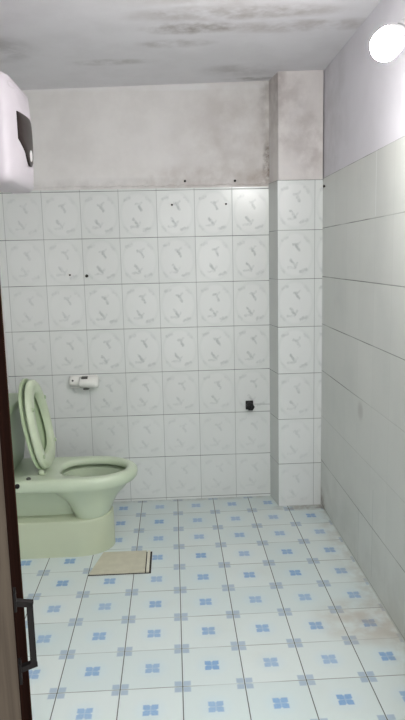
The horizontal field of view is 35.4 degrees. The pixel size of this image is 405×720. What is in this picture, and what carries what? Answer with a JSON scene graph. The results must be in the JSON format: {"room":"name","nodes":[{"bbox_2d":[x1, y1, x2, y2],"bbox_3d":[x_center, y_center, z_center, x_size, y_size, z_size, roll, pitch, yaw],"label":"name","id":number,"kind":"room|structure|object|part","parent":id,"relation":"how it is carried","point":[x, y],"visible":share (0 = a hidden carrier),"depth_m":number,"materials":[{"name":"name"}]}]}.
{"room":"bathroom","nodes":[
{"label":"bathroom","id":0,"kind":"room"},
{"bbox_2d":[0,268,9,392],"bbox_3d":[-1.078,-0.151,2.419,0.120,2.290,1.983,-2,9,-3],"label":"wall","id":1,"kind":"structure","parent":0,"point":[0,268],"depth_m":3.40,"materials":[{"name":"tile"}]},
{"bbox_2d":[0,71,33,193],"bbox_3d":[-0.826,-0.800,2.279,0.410,0.366,0.400,-2,9,-3],"label":"water heater","id":2,"kind":"object","parent":1,"relation":"attached to","point":[16,141],"visible":1,"depth_m":2.17,"materials":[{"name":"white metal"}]},
{"bbox_2d":[0,81,269,501],"bbox_3d":[-0.227,-0.344,3.486,1.925,2.290,0.124,-2,9,-3],"label":"wall","id":3,"kind":"structure","parent":0,"point":[170,313],"depth_m":3.41,"materials":[{"name":"tile"}]},
{"bbox_2d":[69,375,98,389],"bbox_3d":[-0.645,0.124,3.441,0.162,0.072,0.080,-2,9,-3],"label":"paper holder","id":4,"kind":"object","parent":3,"relation":"attached to","point":[85,382],"visible":1,"depth_m":3.43,"materials":[{"name":"white plastic"}]},
{"bbox_3d":[-0.698,0.119,3.452,0.059,0.062,0.040,-2,9,-3],"label":"arm","id":5,"kind":"part","parent":4,"relation":"part of","materials":[{"name":"white plastic"}]},
{"bbox_2d":[246,400,254,410],"bbox_3d":[0.265,0.254,3.525,0.047,0.051,0.045,-2,9,-3],"label":"pipe stub","id":6,"kind":"object","parent":3,"relation":"attached to","point":[249,404],"visible":1,"depth_m":3.51,"materials":[{"name":"black plastic"}]},
{"bbox_2d":[0,0,380,89],"bbox_3d":[-0.203,-1.304,2.272,1.925,0.150,2.215,-2,9,-3],"label":"ceiling","id":7,"kind":"structure","parent":0,"point":[45,44],"depth_m":2.59,"materials":[{"name":"paint"}]},
{"bbox_2d":[21,496,404,719],"bbox_3d":[-0.152,0.992,2.705,1.925,0.100,2.095,-2,9,-3],"label":"floor","id":8,"kind":"structure","parent":0,"point":[251,607],"depth_m":2.38,"materials":[{"name":"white tile"}]},
{"bbox_2d":[8,378,137,558],"bbox_3d":[-0.666,0.488,3.012,0.711,0.820,0.386,-2,9,-3],"label":"toilet","id":9,"kind":"object","parent":8,"relation":"on","point":[65,508],"visible":0.93,"depth_m":2.94,"materials":[{"name":"green ceramic"}]},
{"bbox_3d":[-0.943,0.207,2.953,0.170,0.033,0.386,-2,9,-3],"label":"tank lid","id":10,"kind":"part","parent":9,"relation":"part of","materials":[{"name":"green ceramic"}]},
{"bbox_3d":[-0.943,0.372,2.980,0.162,0.301,0.370,-2,9,-3],"label":"tank","id":11,"kind":"part","parent":9,"relation":"part of","materials":[{"name":"green ceramic"}]},
{"bbox_3d":[-0.789,0.294,2.975,0.088,0.419,0.364,-2,9,-3],"label":"lid","id":12,"kind":"part","parent":9,"relation":"part of","materials":[{"name":"green plastic"}]},
{"bbox_3d":[-0.761,0.295,2.976,0.093,0.411,0.356,-2,9,-3],"label":"seat","id":13,"kind":"part","parent":9,"relation":"part of","materials":[{"name":"green plastic"}]},
{"bbox_3d":[-0.662,0.628,3.035,0.709,0.236,0.366,-2,9,-3],"label":"bowl","id":14,"kind":"part","parent":9,"relation":"part of","materials":[{"name":"green ceramic"}]},
{"bbox_2d":[88,550,151,575],"bbox_3d":[-0.367,0.915,2.868,0.273,0.010,0.208,-2,9,-3],"label":"bath mat","id":15,"kind":"object","parent":8,"relation":"on","point":[121,562],"visible":1,"depth_m":2.85,"materials":[{"name":"beige fabric"}]},
{"bbox_2d":[269,70,323,505],"bbox_3d":[0.493,-0.344,3.387,0.254,2.290,0.165,-2,9,-3],"label":"wall pillar","id":16,"kind":"structure","parent":0,"point":[295,97],"depth_m":3.31,"materials":[{"name":"tile"}]},
{"bbox_2d":[321,0,404,642],"bbox_3d":[0.724,-0.206,2.498,0.120,2.290,1.983,-2,9,-3],"label":"wall","id":17,"kind":"structure","parent":0,"point":[363,390],"depth_m":2.57,"materials":[{"name":"tile"}]},
{"bbox_2d":[370,18,404,61],"bbox_3d":[0.581,-0.921,1.754,0.276,0.201,0.096,-7,11,-30],"label":"light bulb","id":18,"kind":"object","parent":17,"relation":"attached to","point":[389,41],"visible":1,"depth_m":1.70,"materials":[{"name":"white glass"}]},
{"bbox_3d":[0.525,-0.882,1.733,0.088,0.086,0.081,-2,9,-3],"label":"bulb","id":19,"kind":"part","parent":18,"relation":"part of","materials":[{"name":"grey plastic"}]},
{"bbox_2d":[397,18,404,26],"bbox_3d":[0.557,-0.919,1.757,0.051,0.052,0.042,-8,12,-37],"label":"light fixture","id":20,"kind":"object","parent":18,"relation":"attached to","point":[402,22],"depth_m":1.74,"materials":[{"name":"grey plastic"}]},
{"bbox_3d":[-0.126,-0.011,1.422,1.925,2.290,0.120,-2,9,-3],"label":"wall","id":21,"kind":"structure","parent":0,"visible":0},
{"bbox_2d":[0,285,31,719],"bbox_3d":[0.044,0.097,1.448,1.020,2.060,0.120,-2,9,-3],"label":"trim","id":22,"kind":"structure","parent":21,"relation":"attached to","point":[0,285],"depth_m":1.51,"materials":[{"name":"brown wood"}]},
{"bbox_2d":[0,301,37,719],"bbox_3d":[-0.351,0.166,1.112,0.068,2.030,0.763,-4,10,-16],"label":"door","id":23,"kind":"structure","parent":21,"relation":"in","point":[14,665],"depth_m":0.79,"materials":[{"name":"brown wood"}]},
{"bbox_3d":[-0.232,0.296,0.782,0.004,0.026,0.014,-4,10,-16],"label":"mounting plate","id":24,"kind":"part","parent":23,"relation":"part of","materials":[{"name":"black paint"}]},
{"bbox_3d":[-0.230,0.391,0.798,0.004,0.028,0.014,-4,10,-16],"label":"mounting plate","id":25,"kind":"part","parent":23,"relation":"part of","materials":[{"name":"black paint"}]},
{"bbox_3d":[-0.221,0.343,0.793,0.024,0.098,0.008,-4,10,-16],"label":"handle","id":26,"kind":"part","parent":23,"relation":"part of","materials":[{"name":"black paint"}]}
]}

